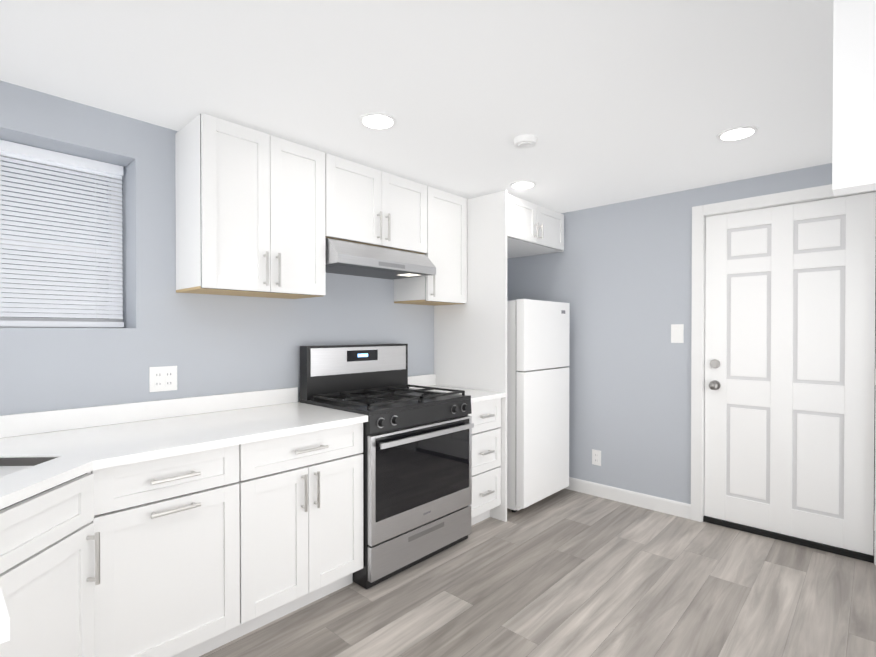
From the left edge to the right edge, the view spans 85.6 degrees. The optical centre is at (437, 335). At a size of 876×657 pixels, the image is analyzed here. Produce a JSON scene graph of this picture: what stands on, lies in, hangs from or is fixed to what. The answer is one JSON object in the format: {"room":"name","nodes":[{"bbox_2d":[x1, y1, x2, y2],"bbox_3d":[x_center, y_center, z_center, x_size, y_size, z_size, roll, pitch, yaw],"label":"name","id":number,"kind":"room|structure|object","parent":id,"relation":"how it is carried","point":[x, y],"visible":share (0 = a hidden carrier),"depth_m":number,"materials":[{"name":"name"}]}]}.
{"room":"kitchen","nodes":[
{"label":"kitchen","id":0,"kind":"room"},
{"bbox_2d":[0,80,433,414],"bbox_3d":[-0.920,0.132,2.848,0.300,2.228,4.486,0,1,43],"label":"wall","id":1,"kind":"structure","parent":0,"point":[208,344],"depth_m":2.21,"materials":[{"name":"grey paint"}]},
{"bbox_2d":[0,155,122,327],"bbox_3d":[-1.854,-0.414,1.977,0.060,0.763,0.900,0,1,43],"label":"window unit","id":2,"kind":"structure","parent":1,"relation":"in","point":[56,319],"depth_m":2.13,"materials":[{"name":"white plastic"}]},
{"bbox_2d":[0,140,123,326],"bbox_3d":[-1.796,-0.415,1.922,0.036,0.757,0.880,0,1,43],"label":"window blinds","id":3,"kind":"object","parent":2,"relation":"attached to","point":[37,155],"visible":0.92,"depth_m":2.07,"materials":[{"name":"white plastic"}]},
{"bbox_2d":[149,366,176,391],"bbox_3d":[-1.290,0.205,2.223,0.008,0.116,0.118,0,1,43],"label":"electrical outlet plate","id":4,"kind":"object","parent":1,"relation":"attached to","point":[163,378],"visible":1,"depth_m":2.22,"materials":[{"name":"white plastic"}]},
{"bbox_2d":[175,113,338,298],"bbox_3d":[-0.902,-0.590,2.399,0.326,0.745,0.685,0,1,43],"label":"upper cabinet","id":5,"kind":"object","parent":1,"relation":"attached to","point":[260,214],"depth_m":2.22,"materials":[{"name":"white paint"}]},
{"bbox_2d":[339,157,430,252],"bbox_3d":[-0.449,-0.752,2.886,0.326,0.428,0.769,0,1,43],"label":"upper cabinet","id":6,"kind":"object","parent":1,"relation":"attached to","point":[379,208],"depth_m":2.78,"materials":[{"name":"white paint"}]},
{"bbox_2d":[325,237,435,279],"bbox_3d":[-0.417,-0.452,2.850,0.424,0.147,0.740,0,1,43],"label":"range hood","id":7,"kind":"object","parent":6,"relation":"attached to","point":[343,257],"visible":0.85,"depth_m":2.71,"materials":[{"name":"silver metal"}]},
{"bbox_2d":[394,187,466,304],"bbox_3d":[-0.070,-0.602,3.295,0.326,0.735,0.465,0,1,43],"label":"upper cabinet","id":8,"kind":"object","parent":1,"relation":"attached to","point":[448,254],"depth_m":3.21,"materials":[{"name":"white paint"}]},
{"bbox_2d":[507,194,563,258],"bbox_3d":[0.522,-0.821,3.689,0.656,0.290,0.873,0,1,43],"label":"upper cabinet","id":9,"kind":"object","parent":1,"relation":"attached to","point":[533,229],"visible":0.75,"depth_m":3.50,"materials":[{"name":"white paint"}]},
{"bbox_2d":[0,0,833,212],"bbox_3d":[0.165,-1.024,1.832,3.260,0.100,4.486,0,1,43],"label":"ceiling","id":10,"kind":"structure","parent":0,"point":[606,102],"depth_m":1.79,"materials":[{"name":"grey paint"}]},
{"bbox_2d":[359,112,396,129],"bbox_3d":[-0.274,-0.973,2.154,0.170,0.007,0.170,0,1,43],"label":"recessed light","id":11,"kind":"object","parent":10,"relation":"in","point":[377,121],"visible":1,"depth_m":2.14,"materials":[{"name":"white plastic"}]},
{"bbox_2d":[510,181,535,188],"bbox_3d":[0.554,-0.980,3.090,0.170,0.007,0.170,0,1,43],"label":"recessed light","id":12,"kind":"object","parent":10,"relation":"in","point":[523,185],"visible":0.96,"depth_m":3.08,"materials":[{"name":"white plastic"}]},
{"bbox_2d":[514,134,536,148],"bbox_3d":[0.435,-0.961,2.359,0.116,0.034,0.116,0,1,43],"label":"smoke detector","id":13,"kind":"object","parent":10,"relation":"attached to","point":[525,141],"visible":1,"depth_m":2.33,"materials":[{"name":"white plastic"}]},
{"bbox_2d":[717,126,757,141],"bbox_3d":[1.448,-0.974,2.289,0.170,0.007,0.170,0,1,43],"label":"recessed light","id":14,"kind":"object","parent":10,"relation":"in","point":[737,133],"visible":1,"depth_m":2.27,"materials":[{"name":"white plastic"}]},
{"bbox_2d":[832,0,875,195],"bbox_3d":[1.083,-0.653,0.999,0.377,0.629,0.070,0,1,43],"label":"upper cabinet","id":15,"kind":"object","parent":10,"relation":"attached to","point":[854,102],"visible":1,"depth_m":1.08,"materials":[{"name":"white wood"}]},
{"bbox_2d":[199,488,875,656],"bbox_3d":[0.301,1.302,1.997,3.260,0.100,4.886,0,1,43],"label":"floor","id":16,"kind":"structure","parent":0,"point":[564,572],"depth_m":2.24,"materials":[{"name":"wood"}]},
{"bbox_2d":[0,519,51,656],"bbox_3d":[-1.072,0.847,0.680,0.674,0.831,0.688,0,1,43],"label":"base cabinet","id":17,"kind":"object","parent":16,"relation":"on","point":[30,617],"depth_m":1.23,"materials":[{"name":"white wood"}]},
{"bbox_2d":[0,464,159,656],"bbox_3d":[-1.495,0.842,1.279,0.995,0.831,0.993,0,1,43],"label":"base cabinet","id":18,"kind":"object","parent":16,"relation":"on","point":[93,552],"depth_m":1.53,"materials":[{"name":"white wood"}]},
{"bbox_2d":[0,427,155,643],"bbox_3d":[-1.066,0.372,0.834,0.904,0.115,0.929,0,1,43],"label":"countertop","id":19,"kind":"structure","parent":18,"relation":"on","point":[77,442],"depth_m":1.55,"materials":[{"name":"white stone"}]},
{"bbox_2d":[0,457,91,498],"bbox_3d":[-1.397,0.493,1.281,0.618,0.186,0.618,0,1,43],"label":"sink","id":20,"kind":"object","parent":19,"relation":"in","point":[8,466],"depth_m":1.50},
{"bbox_2d":[128,439,267,656],"bbox_3d":[-1.145,0.838,1.882,0.688,0.831,0.597,0,1,43],"label":"base cabinet","id":21,"kind":"object","parent":16,"relation":"on","point":[197,554],"depth_m":1.80,"materials":[{"name":"white wood"}]},
{"bbox_2d":[268,423,362,622],"bbox_3d":[-0.820,0.835,2.282,0.620,0.831,0.675,0,1,43],"label":"base cabinet","id":22,"kind":"object","parent":16,"relation":"on","point":[315,478],"depth_m":2.11,"materials":[{"name":"white wood"}]},
{"bbox_2d":[0,387,367,458],"bbox_3d":[-1.266,0.365,1.768,0.660,0.115,2.026,0,1,43],"label":"countertop","id":23,"kind":"structure","parent":22,"relation":"on","point":[179,426],"depth_m":2.07,"materials":[{"name":"white stone"}]},
{"bbox_2d":[300,343,473,588],"bbox_3d":[-0.279,0.654,2.778,0.682,1.185,0.786,0,1,43],"label":"gas range","id":24,"kind":"object","parent":16,"relation":"on","point":[417,472],"visible":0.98,"depth_m":2.60,"materials":[{"name":"silver metal"}]},
{"bbox_2d":[434,190,506,521],"bbox_3d":[0.216,0.139,3.369,0.654,2.205,0.019,0,1,43],"label":"end panel","id":25,"kind":"object","parent":16,"relation":"on","point":[470,343],"visible":0.56,"depth_m":3.27,"materials":[{"name":"white paint"}]},
{"bbox_2d":[468,398,500,525],"bbox_3d":[0.085,0.827,3.231,0.656,0.831,0.367,0,1,43],"label":"base cabinet","id":26,"kind":"object","parent":16,"relation":"on","point":[486,459],"visible":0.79,"depth_m":3.05,"materials":[{"name":"white wood"}]},
{"bbox_2d":[408,374,505,402],"bbox_3d":[0.086,0.353,3.228,0.656,0.115,0.365,0,1,43],"label":"countertop","id":27,"kind":"structure","parent":26,"relation":"on","point":[428,380],"depth_m":3.31,"materials":[{"name":"white stone"}]},
{"bbox_2d":[507,299,569,511],"bbox_3d":[0.559,0.494,3.680,0.671,1.490,0.650,0,1,43],"label":"refrigerator","id":28,"kind":"object","parent":16,"relation":"on","point":[538,332],"visible":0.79,"depth_m":3.34,"materials":[{"name":"white metal"}]},
{"bbox_2d":[507,163,831,503],"bbox_3d":[1.732,0.128,3.310,2.960,2.228,0.200,0,1,43],"label":"wall","id":29,"kind":"structure","parent":0,"point":[617,277],"depth_m":3.46,"materials":[{"name":"grey paint"}]},
{"bbox_2d":[592,449,600,465],"bbox_3d":[1.223,0.944,3.646,0.072,0.116,0.008,0,1,43],"label":"electrical outlet plate","id":30,"kind":"object","parent":29,"relation":"attached to","point":[596,457],"visible":1,"depth_m":3.65,"materials":[{"name":"white plastic"}]},
{"bbox_2d":[565,477,690,518],"bbox_3d":[1.814,1.195,3.098,2.140,0.098,0.013,0,1,43],"label":"baseboard","id":31,"kind":"structure","parent":29,"relation":"attached to","point":[666,506],"depth_m":3.45,"materials":[{"name":"white wood"}]},
{"bbox_2d":[671,324,683,342],"bbox_3d":[1.643,-0.011,3.249,0.080,0.128,0.008,0,1,43],"label":"switch plate","id":32,"kind":"object","parent":29,"relation":"attached to","point":[677,333],"visible":1,"depth_m":3.24,"materials":[{"name":"white plastic"}]},
{"bbox_2d":[691,184,875,564],"bbox_3d":[2.135,0.193,2.925,0.979,2.104,0.217,0,1,43],"label":"door frame","id":33,"kind":"structure","parent":29,"relation":"attached to","point":[701,213],"depth_m":3.14,"materials":[{"name":"white wood"}]},
{"bbox_2d":[704,192,875,554],"bbox_3d":[2.079,0.212,2.861,0.839,1.996,0.112,0,1,43],"label":"door","id":34,"kind":"structure","parent":29,"relation":"in","point":[790,370],"depth_m":2.84,"materials":[{"name":"white wood"}]}
]}

